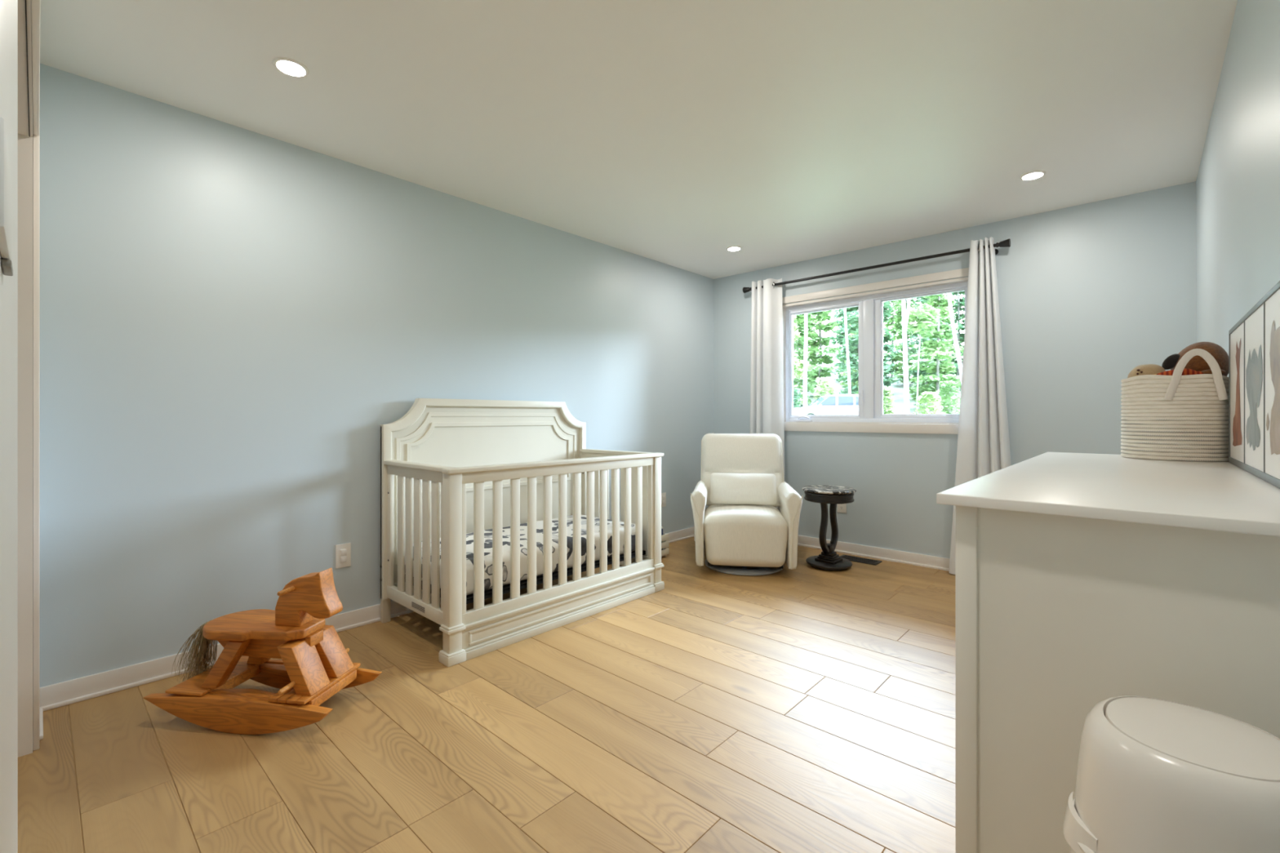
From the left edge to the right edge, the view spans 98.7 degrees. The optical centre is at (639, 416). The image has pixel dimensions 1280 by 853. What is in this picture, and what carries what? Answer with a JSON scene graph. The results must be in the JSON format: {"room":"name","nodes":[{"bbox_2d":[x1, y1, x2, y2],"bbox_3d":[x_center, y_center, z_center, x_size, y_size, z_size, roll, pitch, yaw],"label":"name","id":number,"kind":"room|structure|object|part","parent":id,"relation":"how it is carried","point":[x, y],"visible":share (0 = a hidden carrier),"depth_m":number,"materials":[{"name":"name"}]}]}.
{"room":"bedroom","nodes":[
{"label":"bedroom","id":0,"kind":"room"},
{"bbox_2d":[39,63,713,687],"bbox_3d":[-1.101,-0.082,3.449,0.140,2.500,5.510,0,0,42],"label":"wall","id":1,"kind":"structure","parent":0,"point":[233,318],"depth_m":2.59,"materials":[{"name":"paint"}]},
{"bbox_2d":[335,542,351,568],"bbox_3d":[-1.539,0.723,2.855,0.012,0.122,0.074,0,0,42],"label":"wall outlet","id":2,"kind":"object","parent":1,"relation":"attached to","point":[343,552],"visible":1,"depth_m":2.85,"materials":[{"name":"plastic"}]},
{"bbox_2d":[40,526,693,711],"bbox_3d":[-0.771,1.065,3.689,0.024,0.087,4.430,0,0,42],"label":"baseboard","id":3,"kind":"structure","parent":1,"relation":"attached to","point":[52,696],"depth_m":2.27,"materials":[{"name":"paint"}]},
{"bbox_2d":[661,492,666,506],"bbox_3d":[0.203,0.723,4.763,0.012,0.122,0.074,0,0,42],"label":"wall outlet","id":4,"kind":"object","parent":1,"relation":"attached to","point":[663,495],"visible":0.88,"depth_m":4.76,"materials":[{"name":"plastic"}]},
{"bbox_2d":[17,537,955,852],"bbox_3d":[0.167,1.138,2.291,3.494,0.060,5.432,0,0,42],"label":"floor","id":5,"kind":"structure","parent":0,"point":[805,708],"depth_m":1.86,"materials":[{"name":"brown wood"}]},
{"bbox_2d":[143,568,382,734],"bbox_3d":[-1.403,0.838,2.073,0.731,0.538,0.350,0,0,8],"label":"rocking horse","id":6,"kind":"object","parent":5,"relation":"on","point":[315,665],"visible":1,"depth_m":2.00},
{"bbox_3d":[-1.508,0.898,2.007,0.156,0.160,0.063,0,0,-15],"label":"leg","id":7,"kind":"part","parent":6,"relation":"part of","materials":[{"name":"orange wood"}]},
{"bbox_3d":[-1.484,0.898,2.167,0.156,0.160,0.063,0,0,31],"label":"leg","id":8,"kind":"part","parent":6,"relation":"part of","materials":[{"name":"orange wood"}]},
{"bbox_3d":[-1.416,0.788,2.075,0.421,0.034,0.236,0,0,8],"label":"seat","id":9,"kind":"part","parent":6,"relation":"part of","materials":[{"name":"orange wood"}]},
{"bbox_3d":[-1.211,0.896,1.982,0.142,0.161,0.107,0,0,8],"label":"leg","id":10,"kind":"part","parent":6,"relation":"part of","materials":[{"name":"orange wood"}]},
{"bbox_3d":[-1.193,0.896,2.106,0.142,0.161,0.107,0,0,8],"label":"leg","id":11,"kind":"part","parent":6,"relation":"part of","materials":[{"name":"orange wood"}]},
{"bbox_2d":[380,398,664,666],"bbox_3d":[-0.629,0.503,3.236,0.769,1.210,1.490,0,0,42],"label":"crib","id":12,"kind":"object","parent":5,"relation":"on","point":[451,469],"visible":0.97,"depth_m":2.99,"materials":[{"name":"paint"}]},
{"bbox_3d":[-1.373,0.578,2.967,0.032,1.060,0.044,0,0,42],"label":"leg","id":13,"kind":"part","parent":12,"relation":"part of","materials":[{"name":"paint"}]},
{"bbox_3d":[-1.107,0.281,2.735,0.672,0.051,0.024,0,0,42],"label":"rail","id":14,"kind":"part","parent":12,"relation":"part of","materials":[{"name":"paint"}]},
{"bbox_3d":[-1.107,0.937,2.735,0.672,0.064,0.028,0,0,42],"label":"rail","id":15,"kind":"part","parent":12,"relation":"part of","materials":[{"name":"paint"}]},
{"bbox_3d":[-1.096,0.245,2.725,0.675,0.022,0.062,0,0,42],"label":"rail","id":16,"kind":"part","parent":12,"relation":"part of","materials":[{"name":"paint"}]},
{"bbox_3d":[-0.849,0.682,2.489,0.060,0.852,0.062,0,0,42],"label":"post","id":17,"kind":"part","parent":12,"relation":"part of","materials":[{"name":"paint"}]},
{"bbox_3d":[-0.904,0.438,3.487,0.024,1.080,1.444,0,0,42],"label":"headboard","id":18,"kind":"part","parent":12,"relation":"part of","materials":[{"name":"paint"}]},
{"bbox_3d":[-0.887,0.439,3.472,0.024,1.082,1.446,0,0,42],"label":"headboard moulding","id":19,"kind":"part","parent":12,"relation":"part of","materials":[{"name":"paint"}]},
{"bbox_3d":[-0.893,0.244,3.477,0.010,0.418,1.180,0,0,42],"label":"panel moulding","id":20,"kind":"part","parent":12,"relation":"part of","materials":[{"name":"paint"}]},
{"bbox_2d":[404,514,635,595],"bbox_3d":[-0.636,0.767,3.242,0.612,0.177,1.290,0,0,42],"label":"mattress","id":21,"kind":"object","parent":12,"relation":"on","point":[523,527],"visible":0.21,"depth_m":3.00,"materials":[{"name":"white fabric"}]},
{"bbox_3d":[-0.369,0.245,2.998,0.063,0.022,1.484,0,0,42],"label":"rail","id":22,"kind":"part","parent":12,"relation":"part of","materials":[{"name":"paint"}]},
{"bbox_3d":[-0.374,0.281,3.003,0.036,0.051,1.338,0,0,42],"label":"rail","id":23,"kind":"part","parent":12,"relation":"part of","materials":[{"name":"paint"}]},
{"bbox_3d":[-0.374,0.932,3.003,0.036,0.062,1.338,0,0,42],"label":"rail","id":24,"kind":"part","parent":12,"relation":"part of","materials":[{"name":"paint"}]},
{"bbox_3d":[-0.357,1.020,2.988,0.009,0.065,1.264,0,0,42],"label":"plinth moulding","id":25,"kind":"part","parent":12,"relation":"part of","materials":[{"name":"paint"}]},
{"bbox_3d":[-0.174,0.281,3.757,0.672,0.051,0.024,0,0,42],"label":"rail","id":26,"kind":"part","parent":12,"relation":"part of","materials":[{"name":"paint"}]},
{"bbox_3d":[-0.163,0.245,3.747,0.675,0.022,0.062,0,0,42],"label":"rail","id":27,"kind":"part","parent":12,"relation":"part of","materials":[{"name":"paint"}]},
{"bbox_3d":[-0.174,0.937,3.757,0.672,0.064,0.028,0,0,42],"label":"rail","id":28,"kind":"part","parent":12,"relation":"part of","materials":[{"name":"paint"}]},
{"bbox_3d":[0.095,0.682,3.523,0.060,0.852,0.062,0,0,42],"label":"post","id":29,"kind":"part","parent":12,"relation":"part of","materials":[{"name":"paint"}]},
{"bbox_2d":[619,533,668,565],"bbox_3d":[-0.034,1.018,4.265,0.270,0.180,0.485,0,0,42],"label":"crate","id":30,"kind":"object","parent":5,"relation":"on","point":[664,544],"visible":0.2,"depth_m":4.32,"materials":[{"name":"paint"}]},
{"bbox_2d":[690,433,803,576],"bbox_3d":[0.787,0.625,4.206,0.770,0.965,0.870,0,0,8],"label":"glider chair","id":31,"kind":"object","parent":5,"relation":"on","point":[762,537],"visible":0.93,"depth_m":3.84,"materials":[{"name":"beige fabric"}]},
{"bbox_3d":[0.458,0.776,4.208,0.112,0.548,0.765,0,0,8],"label":"arm","id":32,"kind":"part","parent":31,"relation":"part of","materials":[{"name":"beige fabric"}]},
{"bbox_3d":[0.820,0.423,4.445,0.644,0.560,0.388,0,0,8],"label":"backrest","id":33,"kind":"part","parent":31,"relation":"part of","materials":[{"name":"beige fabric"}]},
{"bbox_2d":[710,472,777,505],"bbox_3d":[0.785,0.549,4.190,0.497,0.227,0.165,0,0,8],"label":"lumbar pillow","id":34,"kind":"object","parent":31,"relation":"on","point":[727,488],"visible":1,"depth_m":4.14,"materials":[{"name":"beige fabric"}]},
{"bbox_3d":[0.783,1.052,4.175,0.520,0.021,0.620,0,0,8],"label":"frame","id":35,"kind":"part","parent":31,"relation":"part of","materials":[{"name":"black metal"}]},
{"bbox_3d":[0.770,0.858,4.084,0.590,0.374,0.624,0,0,8],"label":"seat","id":36,"kind":"part","parent":31,"relation":"part of","materials":[{"name":"beige fabric"}]},
{"bbox_3d":[1.104,0.776,4.118,0.112,0.548,0.765,0,0,8],"label":"arm","id":37,"kind":"part","parent":31,"relation":"part of","materials":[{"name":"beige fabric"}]},
{"bbox_2d":[802,484,856,570],"bbox_3d":[1.397,0.820,4.067,0.380,0.577,0.380,0,0,42],"label":"side table","id":38,"kind":"object","parent":5,"relation":"on","point":[828,559],"visible":1,"depth_m":3.99,"materials":[{"name":"brown wood"}]},
{"bbox_3d":[1.350,0.814,4.016,0.042,0.408,0.119,0,0,42],"label":"leg","id":39,"kind":"part","parent":38,"relation":"part of","materials":[{"name":"brown wood"}]},
{"bbox_3d":[1.443,0.814,4.117,0.042,0.408,0.119,0,0,42],"label":"leg","id":40,"kind":"part","parent":38,"relation":"part of","materials":[{"name":"brown wood"}]},
{"bbox_2d":[840,554,882,565],"bbox_3d":[1.688,1.105,4.240,0.300,0.006,0.140,0,0,42],"label":"floor vent","id":41,"kind":"object","parent":5,"relation":"in","point":[852,558],"visible":0.8,"depth_m":4.22,"materials":[{"name":"metal"}]},
{"bbox_2d":[936,452,1279,852],"bbox_3d":[1.273,0.625,1.445,0.494,0.966,1.610,0,0,42],"label":"dresser","id":42,"kind":"object","parent":5,"relation":"on","point":[1083,580],"visible":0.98,"depth_m":0.92,"materials":[{"name":"paint"}]},
{"bbox_3d":[0.603,0.635,1.014,0.034,0.946,0.022,0,0,42],"label":"leg","id":43,"kind":"part","parent":42,"relation":"part of","materials":[{"name":"paint"}]},
{"bbox_2d":[1120,348,1229,462],"bbox_3d":[1.801,-0.035,1.850,0.277,0.353,0.286,0,0,42],"label":"storage basket","id":44,"kind":"object","parent":42,"relation":"on","point":[1176,417],"visible":0.88,"depth_m":1.75,"materials":[{"name":"fabric"}]},
{"bbox_2d":[1127,364,1165,377],"bbox_3d":[1.740,-0.023,1.891,0.096,0.312,0.082,0,0,42],"label":"doll","id":45,"kind":"object","parent":44,"relation":"in","point":[1148,369],"visible":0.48,"depth_m":1.86},
{"bbox_2d":[1156,368,1203,375],"bbox_3d":[1.750,-0.135,1.790,0.124,0.040,0.040,0,0,33],"label":"toy","id":46,"kind":"object","parent":44,"relation":"in","point":[1186,371],"visible":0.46,"depth_m":1.77,"materials":[{"name":"orange fabric"}]},
{"bbox_2d":[1161,342,1228,376],"bbox_3d":[1.842,-0.068,1.825,0.161,0.359,0.150,0,0,42],"label":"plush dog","id":47,"kind":"object","parent":44,"relation":"in","point":[1197,363],"visible":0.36,"depth_m":1.78},
{"bbox_3d":[1.753,-0.132,1.734,0.156,0.164,0.022,0,0,23],"label":"handle","id":48,"kind":"part","parent":44,"relation":"part of","materials":[{"name":"fabric"}]},
{"bbox_2d":[1228,280,1279,488],"bbox_3d":[1.500,-0.062,1.331,0.024,0.408,0.988,0,0,42],"label":"picture frame","id":49,"kind":"object","parent":42,"relation":"on","point":[1254,340],"visible":1,"depth_m":1.30,"materials":[{"name":"paper"}]},
{"bbox_2d":[1230,322,1244,462],"bbox_3d":[1.715,-0.064,1.574,0.010,0.378,0.322,0,0,42],"label":"print","id":50,"kind":"object","parent":49,"relation":"attached to","point":[1237,332],"depth_m":1.57,"materials":[{"name":"paper"}]},
{"bbox_2d":[1244,303,1263,471],"bbox_3d":[1.497,-0.064,1.335,0.010,0.378,0.316,0,0,42],"label":"print","id":51,"kind":"object","parent":49,"relation":"attached to","point":[1254,318],"depth_m":1.33,"materials":[{"name":"paper"}]},
{"bbox_2d":[1265,288,1279,479],"bbox_3d":[1.278,-0.064,1.095,0.010,0.378,0.324,0,0,42],"label":"print","id":52,"kind":"object","parent":49,"relation":"attached to","point":[1273,297],"depth_m":1.14,"materials":[{"name":"paper"}]},
{"bbox_2d":[1062,695,1279,852],"bbox_3d":[0.681,0.746,0.674,0.266,0.725,0.266,0,0,42],"label":"pail","id":53,"kind":"object","parent":5,"relation":"on","point":[1154,775],"visible":1,"depth_m":0.64,"materials":[{"name":"plastic"}]},
{"bbox_3d":[0.681,0.396,0.674,0.170,0.025,0.170,0,0,42],"label":"lid","id":54,"kind":"part","parent":53,"relation":"part of","materials":[{"name":"plastic"}]},
{"bbox_2d":[40,0,1237,279],"bbox_3d":[0.167,-1.392,2.291,3.574,0.120,5.510,0,0,42],"label":"ceiling","id":55,"kind":"structure","parent":0,"point":[679,134],"depth_m":2.30,"materials":[{"name":"paint"}]},
{"bbox_2d":[271,57,309,77],"bbox_3d":[-1.330,-1.329,2.097,0.120,0.006,0.120,0,0,42],"label":"recessed light","id":56,"kind":"object","parent":55,"relation":"in","point":[288,66],"visible":1,"depth_m":2.09,"materials":[{"name":"plastic"}]},
{"bbox_2d":[726,246,741,251],"bbox_3d":[0.745,-1.329,4.360,0.120,0.006,0.120,0,0,42],"label":"recessed light","id":57,"kind":"object","parent":55,"relation":"in","point":[730,248],"visible":1,"depth_m":4.35,"materials":[{"name":"plastic"}]},
{"bbox_2d":[1019,170,1045,180],"bbox_3d":[2.168,-1.329,3.036,0.120,0.006,0.120,0,0,42],"label":"recessed light","id":58,"kind":"object","parent":55,"relation":"in","point":[1034,175],"visible":1,"depth_m":3.03,"materials":[{"name":"plastic"}]},
{"bbox_2d":[713,181,1195,558],"bbox_3d":[1.984,-0.082,4.282,3.334,2.500,0.160,0,0,42],"label":"wall","id":59,"kind":"structure","parent":0,"point":[1090,294],"depth_m":3.64,"materials":[{"name":"paint"}]},
{"bbox_2d":[837,503,846,513],"bbox_3d":[1.643,0.722,4.479,0.074,0.122,0.009,0,0,42],"label":"wall outlet","id":60,"kind":"object","parent":59,"relation":"attached to","point":[842,508],"visible":0.67,"depth_m":4.47,"materials":[{"name":"plastic"}]},
{"bbox_2d":[783,422,958,434],"bbox_3d":[1.786,0.090,4.342,1.583,0.072,0.018,0,0,42],"label":"trim","id":61,"kind":"structure","parent":59,"relation":"attached to","point":[939,428],"depth_m":4.29,"materials":[{"name":"paint"}]},
{"bbox_2d":[797,535,950,571],"bbox_3d":[1.927,1.065,4.210,3.282,0.087,0.024,0,0,42],"label":"baseboard","id":62,"kind":"structure","parent":59,"relation":"attached to","point":[901,557],"depth_m":4.25,"materials":[{"name":"paint"}]},
{"bbox_2d":[782,276,968,423],"bbox_3d":[1.836,-0.466,4.396,1.457,1.035,0.132,0,0,42],"label":"window","id":63,"kind":"structure","parent":59,"relation":"in","point":[870,304],"depth_m":4.39,"materials":[{"name":"plastic"}]},
{"bbox_3d":[1.414,0.020,4.746,0.140,0.050,0.024,0,0,42],"label":"crank handle","id":64,"kind":"part","parent":63,"relation":"part of","materials":[{"name":"plastic"}]},
{"bbox_3d":[1.578,-0.458,4.665,0.646,0.944,0.062,0,0,42],"label":"sash","id":65,"kind":"part","parent":63,"relation":"part of","materials":[{"name":"plastic"}]},
{"bbox_3d":[1.784,-0.154,4.417,0.016,0.115,0.014,0,0,42],"label":"lock lever","id":66,"kind":"part","parent":63,"relation":"part of","materials":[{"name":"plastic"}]},
{"bbox_3d":[2.124,-0.458,4.172,0.661,0.944,0.054,0,0,42],"label":"sash","id":67,"kind":"part","parent":63,"relation":"part of","materials":[{"name":"plastic"}]},
{"bbox_2d":[782,267,968,303],"bbox_3d":[1.787,-1.017,4.342,1.583,0.058,0.016,0,0,42],"label":"trim","id":68,"kind":"structure","parent":59,"relation":"attached to","point":[960,273],"depth_m":4.26,"materials":[{"name":"paint"}]},
{"bbox_2d":[742,238,1010,293],"bbox_3d":[1.716,-1.140,4.338,2.029,0.072,0.117,0,0,42],"label":"curtain rod","id":69,"kind":"object","parent":59,"relation":"attached to","point":[1006,243],"visible":0.86,"depth_m":4.13,"materials":[{"name":"black metal"}]},
{"bbox_2d":[749,278,784,508],"bbox_3d":[1.105,-0.053,4.853,0.340,2.302,0.094,0,0,42],"label":"curtain","id":70,"kind":"object","parent":69,"relation":"hanging from","point":[766,366],"visible":0.64,"depth_m":4.80,"materials":[{"name":"fabric"}]},
{"bbox_2d":[949,236,1011,574],"bbox_3d":[2.325,-0.053,3.734,0.416,2.302,0.082,0,0,42],"label":"curtain","id":71,"kind":"object","parent":69,"relation":"hanging from","point":[983,449],"visible":0.71,"depth_m":3.73,"materials":[{"name":"fabric"}]},
{"bbox_2d":[1195,0,1279,377],"bbox_3d":[1.435,-0.082,1.134,0.140,2.500,5.510,0,0,42],"label":"wall","id":72,"kind":"structure","parent":0,"point":[1237,182],"depth_m":1.71,"materials":[{"name":"paint"}]},
{"bbox_3d":[-1.097,-0.082,0.906,3.334,2.500,0.120,0,0,42],"label":"wall","id":73,"kind":"structure","parent":0,"visible":0},
{"bbox_2d":[0,0,17,852],"bbox_3d":[-0.631,0.091,0.528,0.983,2.010,0.041,0,0,42],"label":"door","id":74,"kind":"structure","parent":73,"relation":"in","point":[8,8],"depth_m":0.58,"materials":[{"name":"paint"}]},
{"bbox_3d":[-0.509,-0.174,0.440,0.144,0.079,0.005,0,0,42],"label":"handle","id":75,"kind":"part","parent":74,"relation":"part of","materials":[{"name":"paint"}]},
{"bbox_2d":[17,0,32,757],"bbox_3d":[-1.000,0.088,0.818,2.840,2.040,0.120,0,0,42],"label":"trim","id":76,"kind":"structure","parent":73,"relation":"attached to","point":[24,141],"depth_m":1.80,"materials":[{"name":"paint"}]},
{"bbox_2d":[25,0,30,137],"bbox_3d":[-0.961,-0.918,0.853,2.810,0.004,0.002,0,0,42],"label":"trim","id":77,"kind":"structure","parent":73,"relation":"attached to","point":[25,0],"depth_m":1.43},
{"bbox_2d":[31,0,39,135],"bbox_3d":[-0.920,-0.967,0.836,2.934,0.070,0.014,0,0,42],"label":"trim","id":78,"kind":"structure","parent":73,"relation":"attached to","point":[35,4],"depth_m":1.45,"materials":[{"name":"paint"}]},
{"bbox_2d":[32,116,39,751],"bbox_3d":[-2.029,0.053,1.849,0.070,2.110,0.015,0,0,42],"label":"trim","id":79,"kind":"structure","parent":73,"relation":"attached to","point":[36,139],"depth_m":1.82,"materials":[{"name":"paint"}]},
{"bbox_2d":[40,708,43,740],"bbox_3d":[-2.150,1.065,1.965,0.263,0.087,0.024,0,0,42],"label":"baseboard","id":80,"kind":"structure","parent":73,"relation":"attached to","point":[41,709],"depth_m":1.95,"materials":[{"name":"paint"}]},
{"label":"outside","id":81,"kind":"structure","parent":0,"visible":0},
{"bbox_2d":[794,351,963,413],"bbox_3d":[20.646,-7.205,38.196,129.000,16.022,75.000,0,0,42],"label":"ground","id":82,"kind":"structure","parent":81,"point":[898,388],"depth_m":47.20,"materials":[{"name":"white"}]},
{"bbox_2d":[793,387,802,408],"bbox_3d":[9.210,-0.595,33.004,1.456,2.265,1.467,0,0,42],"label":"shrub","id":83,"kind":"object","parent":82,"relation":"on","point":[796,393],"visible":0.27,"depth_m":32.74,"materials":[{"name":"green plant"}]},
{"bbox_2d":[793,315,808,406],"bbox_3d":[9.191,-5.706,35.888,3.599,12.115,3.154,0,0,15],"label":"tree","id":84,"kind":"object","parent":82,"relation":"on","point":[797,365],"visible":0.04,"depth_m":35.40,"materials":[{"name":"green plant"}]},
{"bbox_2d":[803,313,807,407],"bbox_3d":[9.632,-5.328,31.962,2.250,11.957,2.189,0,0,25],"label":"birch tree","id":85,"kind":"object","parent":82,"relation":"on","point":[805,357],"visible":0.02,"depth_m":31.92,"materials":[{"name":"white plant"}]},
{"bbox_2d":[793,312,822,404],"bbox_3d":[11.593,-6.861,41.480,4.049,12.838,4.521,0,0,-24],"label":"tree","id":86,"kind":"object","parent":82,"relation":"on","point":[800,322],"visible":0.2,"depth_m":40.75,"materials":[{"name":"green plant"}]},
{"bbox_2d":[795,316,823,391],"bbox_3d":[15.277,-9.358,52.023,4.146,14.677,3.795,0,0,11],"label":"tree","id":87,"kind":"object","parent":82,"relation":"on","point":[809,330],"visible":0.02,"depth_m":51.56,"materials":[{"name":"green plant"}]},
{"bbox_2d":[802,310,840,396],"bbox_3d":[15.416,-8.476,46.750,3.526,14.293,4.136,0,0,3],"label":"tree","id":88,"kind":"object","parent":82,"relation":"on","point":[818,341],"visible":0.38,"depth_m":46.49,"materials":[{"name":"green plant"}]},
{"bbox_2d":[812,377,836,403],"bbox_3d":[11.156,-0.989,32.994,2.014,2.890,1.968,0,0,-13],"label":"shrub","id":89,"kind":"object","parent":82,"relation":"on","point":[830,389],"visible":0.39,"depth_m":32.85,"materials":[{"name":"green plant"}]},
{"bbox_2d":[793,394,858,414],"bbox_3d":[10.459,-0.296,29.948,4.455,1.808,2.010,0,0,0],"label":"car","id":90,"kind":"object","parent":82,"relation":"on","point":[836,404],"visible":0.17,"depth_m":29.11,"materials":[{"name":"white paint"}]},
{"bbox_3d":[11.205,-1.153,29.343,1.764,0.095,0.036,0,0,0],"label":"roof rail","id":91,"kind":"part","parent":90,"relation":"part of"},
{"bbox_2d":[826,308,846,381],"bbox_3d":[21.270,-11.222,57.754,3.813,15.648,3.616,0,0,36],"label":"tree","id":92,"kind":"object","parent":82,"relation":"on","point":[835,340],"visible":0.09,"depth_m":57.45,"materials":[{"name":"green plant"}]},
{"bbox_2d":[833,308,857,386],"bbox_3d":[20.296,-9.446,52.140,4.100,14.352,3.827,0,0,35],"label":"tree","id":93,"kind":"object","parent":82,"relation":"on","point":[840,333],"visible":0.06,"depth_m":52.11,"materials":[{"name":"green plant"}]},
{"bbox_2d":[844,308,851,394],"bbox_3d":[11.873,-5.444,32.292,2.381,11.863,2.312,0,0,42],"label":"birch tree","id":94,"kind":"object","parent":82,"relation":"on","point":[845,309],"visible":0.03,"depth_m":32.24,"materials":[{"name":"white plant"}]},
{"bbox_2d":[832,302,890,394],"bbox_3d":[14.410,-5.855,35.915,3.739,12.012,3.513,0,0,-40],"label":"tree","id":95,"kind":"object","parent":82,"relation":"on","point":[853,320],"visible":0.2,"depth_m":35.76,"materials":[{"name":"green plant"}]},
{"bbox_2d":[837,315,885,387],"bbox_3d":[16.649,-6.827,41.325,3.381,12.363,3.570,0,0,15],"label":"tree","id":96,"kind":"object","parent":82,"relation":"on","point":[850,334],"visible":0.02,"depth_m":41.50,"materials":[{"name":"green plant"}]},
{"bbox_2d":[883,386,897,413],"bbox_3d":[14.445,-0.704,32.176,1.224,2.189,1.181,0,0,42],"label":"shrub","id":97,"kind":"object","parent":82,"relation":"on","point":[888,397],"visible":0.59,"depth_m":31.97,"materials":[{"name":"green plant"}]},
{"bbox_2d":[883,301,902,388],"bbox_3d":[20.295,-8.517,46.627,3.765,13.895,3.982,0,0,-8],"label":"tree","id":98,"kind":"object","parent":82,"relation":"on","point":[886,381],"visible":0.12,"depth_m":46.18,"materials":[{"name":"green plant"}]},
{"bbox_2d":[883,299,903,377],"bbox_3d":[26.169,-11.900,57.512,3.754,16.164,3.440,0,0,13],"label":"tree","id":99,"kind":"object","parent":82,"relation":"on","point":[890,322],"visible":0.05,"depth_m":57.26,"materials":[{"name":"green plant"}]},
{"bbox_2d":[883,297,920,384],"bbox_3d":[25.382,-9.650,52.064,4.107,14.245,4.107,0,0,-29],"label":"tree","id":100,"kind":"object","parent":82,"relation":"on","point":[898,313],"visible":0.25,"depth_m":51.98,"materials":[{"name":"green plant"}]},
{"bbox_2d":[901,297,911,413],"bbox_3d":[14.803,-5.303,30.970,2.213,11.618,2.283,0,0,42],"label":"birch tree","id":101,"kind":"object","parent":82,"relation":"on","point":[905,313],"visible":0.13,"depth_m":30.92,"materials":[{"name":"white plant"}]},
{"bbox_2d":[899,302,940,413],"bbox_3d":[16.544,-3.257,32.531,2.256,6.980,2.263,0,0,42],"label":"birch tree","id":102,"kind":"object","parent":82,"relation":"on","point":[925,318],"visible":0.84,"depth_m":32.17,"materials":[{"name":"green plant"}]},
{"bbox_2d":[899,296,951,393],"bbox_3d":[21.389,-7.091,41.447,3.644,12.270,3.518,0,0,-31],"label":"tree","id":103,"kind":"object","parent":82,"relation":"on","point":[922,300],"visible":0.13,"depth_m":41.06,"materials":[{"name":"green plant"}]},
{"bbox_2d":[912,391,946,413],"bbox_3d":[16.306,-0.518,30.975,1.850,1.898,1.860,0,0,42],"label":"shrub","id":104,"kind":"object","parent":82,"relation":"on","point":[927,397],"visible":0.8,"depth_m":30.81,"materials":[{"name":"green plant"}]},
{"bbox_2d":[907,293,964,406],"bbox_3d":[19.378,-6.267,35.915,3.608,12.267,3.559,0,0,-8],"label":"tree","id":105,"kind":"object","parent":82,"relation":"on","point":[936,348],"visible":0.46,"depth_m":35.71,"materials":[{"name":"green plant"}]},
{"bbox_2d":[912,293,961,388],"bbox_3d":[25.331,-8.615,46.810,4.280,13.511,4.206,0,0,11],"label":"tree","id":106,"kind":"object","parent":82,"relation":"on","point":[948,320],"visible":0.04,"depth_m":46.19,"materials":[{"name":"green plant"}]},
{"bbox_2d":[934,380,960,413],"bbox_3d":[18.288,-1.024,32.513,1.741,2.272,1.767,0,0,1],"label":"shrub","id":107,"kind":"object","parent":82,"relation":"on","point":[946,402],"visible":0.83,"depth_m":32.35,"materials":[{"name":"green plant"}]},
{"bbox_2d":[942,290,964,377],"bbox_3d":[30.174,-10.536,52.271,3.942,14.808,3.842,0,0,13],"label":"tree","id":108,"kind":"object","parent":82,"relation":"on","point":[960,303],"visible":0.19,"depth_m":52.18,"materials":[{"name":"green plant"}]},
{"bbox_2d":[946,293,962,385],"bbox_3d":[16.019,-5.086,29.005,2.305,11.387,2.290,0,0,42],"label":"birch tree","id":109,"kind":"object","parent":82,"relation":"on","point":[950,308],"visible":0.09,"depth_m":28.94,"materials":[{"name":"white plant"}]}
]}

